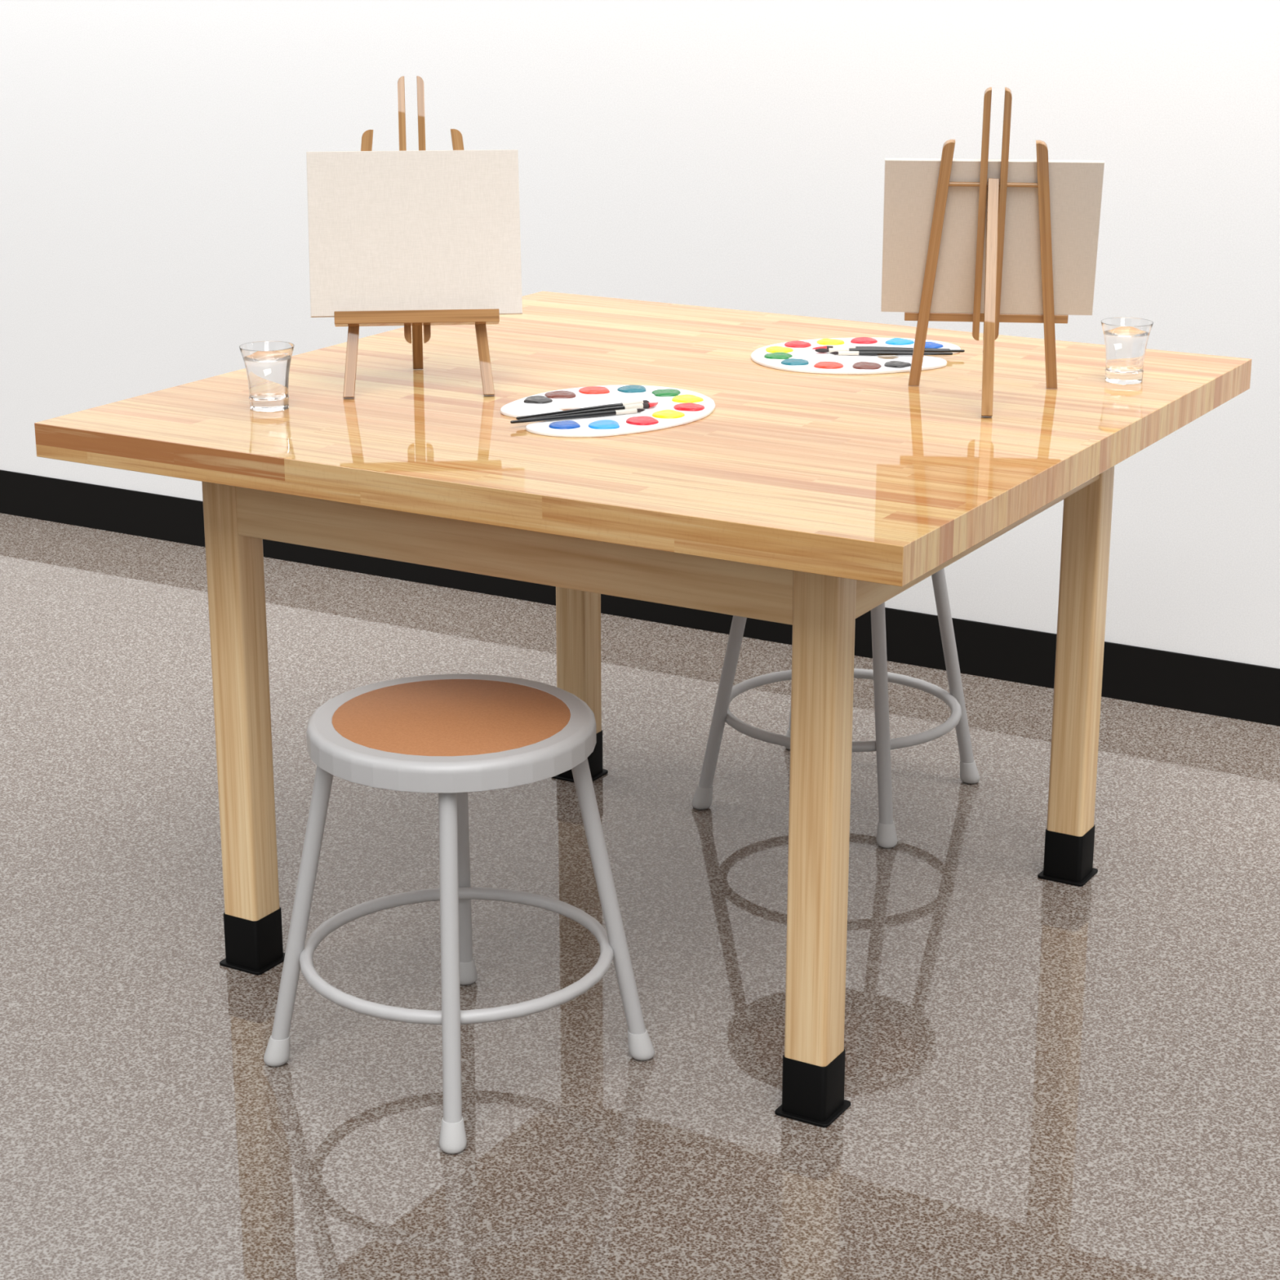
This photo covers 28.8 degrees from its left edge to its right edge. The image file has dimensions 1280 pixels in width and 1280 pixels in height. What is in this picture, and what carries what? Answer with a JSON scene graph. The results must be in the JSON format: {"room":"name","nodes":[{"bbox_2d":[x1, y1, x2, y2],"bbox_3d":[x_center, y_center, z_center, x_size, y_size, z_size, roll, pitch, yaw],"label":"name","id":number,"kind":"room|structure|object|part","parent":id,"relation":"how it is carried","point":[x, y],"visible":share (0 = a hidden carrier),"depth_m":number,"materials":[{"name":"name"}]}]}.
{"room":"art studio","nodes":[
{"label":"art studio","id":0,"kind":"room"},
{"bbox_2d":[0,512,1279,1279],"bbox_3d":[-1.256,1.091,1.488,12.000,0.050,7.781,10,20,29],"label":"floor","id":1,"kind":"structure","parent":0,"point":[1045,1079],"depth_m":3.41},
{"bbox_2d":[263,673,654,1153],"bbox_3d":[-0.231,0.316,3.127,0.397,0.467,0.397,15,23,41],"label":"stool","id":2,"kind":"object","parent":1,"relation":"on","point":[451,736],"visible":1,"depth_m":3.05,"materials":[{"name":"grey metal"}]},
{"bbox_3d":[-0.421,0.320,3.121,0.110,0.456,0.022,-1,17,-2],"label":"leg","id":3,"kind":"part","parent":2,"relation":"part of","materials":[{"name":"grey metal"}]},
{"bbox_3d":[-0.225,0.373,2.946,0.022,0.456,0.110,-1,17,-2],"label":"leg","id":4,"kind":"part","parent":2,"relation":"part of","materials":[{"name":"grey metal"}]},
{"bbox_3d":[-0.238,0.262,3.309,0.022,0.456,0.110,-1,17,-2],"label":"leg","id":5,"kind":"part","parent":2,"relation":"part of","materials":[{"name":"grey metal"}]},
{"bbox_3d":[-0.042,0.316,3.134,0.110,0.456,0.022,-1,17,-2],"label":"leg","id":6,"kind":"part","parent":2,"relation":"part of","materials":[{"name":"grey metal"}]},
{"bbox_2d":[34,291,1252,1127],"bbox_3d":[0.056,0.030,3.522,1.219,0.782,1.219,10,20,29],"label":"work table","id":7,"kind":"object","parent":1,"relation":"on","point":[808,502],"visible":0.9,"depth_m":3.14,"materials":[{"name":"brown wood"}]},
{"bbox_3d":[-0.539,0.095,3.377,0.057,0.733,0.057,10,20,29],"label":"leg","id":8,"kind":"part","parent":7,"relation":"part of","materials":[{"name":"brown wood"}]},
{"bbox_2d":[239,341,294,412],"bbox_3d":[-0.489,-0.345,3.272,0.072,0.083,0.072,10,20,29],"label":"drinking glass","id":9,"kind":"object","parent":7,"relation":"on","point":[267,363],"visible":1,"depth_m":3.25,"materials":[{"name":"clear glass"}]},
{"bbox_2d":[333,75,499,398],"bbox_3d":[-0.306,-0.554,3.387,0.219,0.413,0.215,-2,17,-5],"label":"easel","id":10,"kind":"object","parent":7,"relation":"on","point":[353,320],"visible":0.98,"depth_m":3.34,"materials":[{"name":"brown wood"}]},
{"bbox_3d":[-0.378,-0.505,3.345,0.017,0.345,0.129,4,18,12],"label":"leg","id":11,"kind":"part","parent":10,"relation":"part of","materials":[{"name":"brown wood"}]},
{"bbox_2d":[306,149,522,317],"bbox_3d":[-0.302,-0.546,3.343,0.283,0.212,0.074,-2,17,-5],"label":"canvas panel","id":12,"kind":"object","parent":10,"relation":"on","point":[421,229],"visible":1,"depth_m":3.34,"materials":[{"name":"white fabric"}]},
{"bbox_2d":[333,308,499,326],"bbox_3d":[-0.298,-0.431,3.332,0.219,0.024,0.028,-2,17,-5],"label":"tray","id":13,"kind":"object","parent":10,"relation":"on","point":[478,317],"depth_m":3.32,"materials":[{"name":"brown wood"}]},
{"bbox_3d":[-0.311,-0.511,3.449,0.014,0.295,0.122,-2,17,-5],"label":"prop leg","id":14,"kind":"part","parent":10,"relation":"part of","materials":[{"name":"brown wood"}]},
{"bbox_3d":[-0.226,-0.509,3.358,0.017,0.345,0.129,-7,18,-22],"label":"leg","id":15,"kind":"part","parent":10,"relation":"part of","materials":[{"name":"brown wood"}]},
{"bbox_3d":[-0.102,-0.126,4.096,0.057,0.733,0.057,10,20,29],"label":"leg","id":16,"kind":"part","parent":7,"relation":"part of","materials":[{"name":"brown wood"}]},
{"bbox_2d":[500,385,715,437],"bbox_3d":[-0.038,-0.304,3.261,0.286,0.010,0.300,-3,17,-9],"label":"palette","id":17,"kind":"object","parent":7,"relation":"on","point":[674,407],"visible":0.98,"depth_m":3.25,"materials":[{"name":"white plastic"}]},
{"bbox_2d":[510,408,644,423],"bbox_3d":[-0.079,-0.287,3.196,0.187,0.006,0.006,-7,19,-23],"label":"brush","id":18,"kind":"object","parent":17,"relation":"on","point":[635,410],"visible":1,"depth_m":3.20,"materials":[{"name":"black paint"}]},
{"bbox_3d":[-0.097,-0.285,3.188,0.148,0.006,0.006,-7,19,-23],"label":"handle","id":19,"kind":"part","parent":18,"relation":"part of","materials":[{"name":"black paint"}]},
{"bbox_2d":[515,400,648,419],"bbox_3d":[-0.073,-0.298,3.228,0.199,0.007,0.010,-10,20,-30],"label":"brush","id":20,"kind":"object","parent":17,"relation":"on","point":[640,401],"visible":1,"depth_m":3.23,"materials":[{"name":"black paint"}]},
{"bbox_3d":[-0.090,-0.295,3.219,0.160,0.007,0.007,-10,20,-30],"label":"handle","id":21,"kind":"part","parent":20,"relation":"part of","materials":[{"name":"black paint"}]},
{"bbox_2d":[519,402,657,419],"bbox_3d":[-0.064,-0.294,3.216,0.213,0.007,0.016,-10,20,-29],"label":"brush","id":22,"kind":"object","parent":17,"relation":"on","point":[647,405],"visible":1,"depth_m":3.23,"materials":[{"name":"black paint"}]},
{"bbox_3d":[-0.087,-0.290,3.203,0.159,0.007,0.007,-10,20,-29],"label":"handle","id":23,"kind":"part","parent":22,"relation":"part of","materials":[{"name":"black paint"}]},
{"bbox_3d":[0.213,0.224,2.959,0.057,0.733,0.057,10,20,29],"label":"leg","id":24,"kind":"part","parent":7,"relation":"part of","materials":[{"name":"brown wood"}]},
{"bbox_2d":[751,337,960,374],"bbox_3d":[0.316,-0.418,3.633,0.286,0.010,0.300,9,19,26],"label":"palette","id":25,"kind":"object","parent":7,"relation":"on","point":[796,356],"visible":0.92,"depth_m":3.59,"materials":[{"name":"white plastic"}]},
{"bbox_2d":[812,345,950,349],"bbox_3d":[0.353,-0.426,3.643,0.202,0.007,0.016,1,17,5],"label":"brush","id":26,"kind":"object","parent":25,"relation":"on","point":[826,346],"visible":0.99,"depth_m":3.64,"materials":[{"name":"black paint"}]},
{"bbox_3d":[0.383,-0.425,3.641,0.141,0.007,0.007,1,17,5],"label":"handle","id":27,"kind":"part","parent":26,"relation":"part of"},
{"bbox_2d":[814,347,964,352],"bbox_3d":[0.364,-0.422,3.630,0.219,0.007,0.010,0,17,1],"label":"brush","id":28,"kind":"object","parent":25,"relation":"on","point":[829,349],"visible":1,"depth_m":3.63,"materials":[{"name":"black paint"}]},
{"bbox_2d":[829,351,952,355],"bbox_3d":[0.364,-0.416,3.612,0.179,0.006,0.006,0,17,1],"label":"brush","id":29,"kind":"object","parent":25,"relation":"on","point":[839,353],"visible":1,"depth_m":3.61,"materials":[{"name":"black paint"}]},
{"bbox_2d":[904,87,1068,417],"bbox_3d":[0.460,-0.515,3.261,0.219,0.413,0.215,2,17,6],"label":"easel","id":30,"kind":"object","parent":7,"relation":"on","point":[991,317],"visible":1,"depth_m":3.27,"materials":[{"name":"brown wood"}]},
{"bbox_3d":[0.389,-0.499,3.324,0.017,0.345,0.129,-3,17,-11],"label":"leg","id":31,"kind":"part","parent":30,"relation":"part of","materials":[{"name":"brown wood"}]},
{"bbox_2d":[904,311,1068,323],"bbox_3d":[0.469,-0.445,3.376,0.219,0.024,0.028,2,17,6],"label":"tray","id":32,"kind":"object","parent":30,"relation":"on","point":[921,317],"depth_m":3.36,"materials":[{"name":"brown wood"}]},
{"bbox_3d":[0.455,-0.445,3.235,0.014,0.295,0.122,2,17,6],"label":"prop leg","id":33,"kind":"part","parent":30,"relation":"part of","materials":[{"name":"brown wood"}]},
{"bbox_2d":[880,158,1104,315],"bbox_3d":[0.464,-0.533,3.302,0.283,0.212,0.074,2,17,6],"label":"canvas panel","id":34,"kind":"object","parent":30,"relation":"on","point":[910,184],"visible":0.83,"depth_m":3.30,"materials":[{"name":"beige fabric"}]},
{"bbox_3d":[0.541,-0.494,3.309,0.017,0.345,0.129,7,19,22],"label":"leg","id":35,"kind":"part","parent":30,"relation":"part of","materials":[{"name":"brown wood"}]},
{"bbox_3d":[0.651,0.003,3.678,0.057,0.733,0.057,10,20,29],"label":"leg","id":36,"kind":"part","parent":7,"relation":"part of","materials":[{"name":"brown wood"}]},
{"bbox_2d":[1101,317,1153,384],"bbox_3d":[0.672,-0.399,3.446,0.072,0.083,0.072,10,20,29],"label":"drinking glass","id":37,"kind":"object","parent":7,"relation":"on","point":[1126,339],"visible":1,"depth_m":3.43,"materials":[{"name":"clear glass"}]},
{"bbox_2d":[691,568,979,848],"bbox_3d":[0.327,0.032,4.048,0.397,0.467,0.397,10,20,29],"label":"stool","id":38,"kind":"object","parent":1,"relation":"on","point":[886,837],"visible":0.52,"depth_m":4.00,"materials":[{"name":"grey metal"}]},
{"bbox_3d":[0.143,0.048,4.002,0.110,0.456,0.022,-4,18,-14],"label":"leg","id":39,"kind":"part","parent":38,"relation":"part of","materials":[{"name":"grey metal"}]},
{"bbox_3d":[0.278,-0.020,4.223,0.022,0.456,0.110,-4,18,-14],"label":"leg","id":40,"kind":"part","parent":38,"relation":"part of","materials":[{"name":"grey metal"}]},
{"bbox_3d":[0.375,0.088,3.873,0.022,0.456,0.110,-4,18,-14],"label":"leg","id":41,"kind":"part","parent":38,"relation":"part of","materials":[{"name":"grey metal"}]},
{"bbox_3d":[0.510,0.020,4.095,0.110,0.456,0.022,-4,18,-14],"label":"leg","id":42,"kind":"part","parent":38,"relation":"part of","materials":[{"name":"grey metal"}]},
{"bbox_2d":[0,0,1279,668],"bbox_3d":[0.725,-1.441,4.273,12.000,3.250,0.100,10,20,29],"label":"wall","id":43,"kind":"structure","parent":0,"point":[731,154],"depth_m":4.75,"materials":[{"name":"paint"}]},
{"bbox_2d":[0,469,1279,726],"bbox_3d":[0.699,0.027,4.678,12.000,0.106,0.004,10,20,29],"label":"baseboard","id":44,"kind":"structure","parent":43,"relation":"attached to","point":[1250,692],"depth_m":4.82,"materials":[{"name":"black plastic"}]}
]}

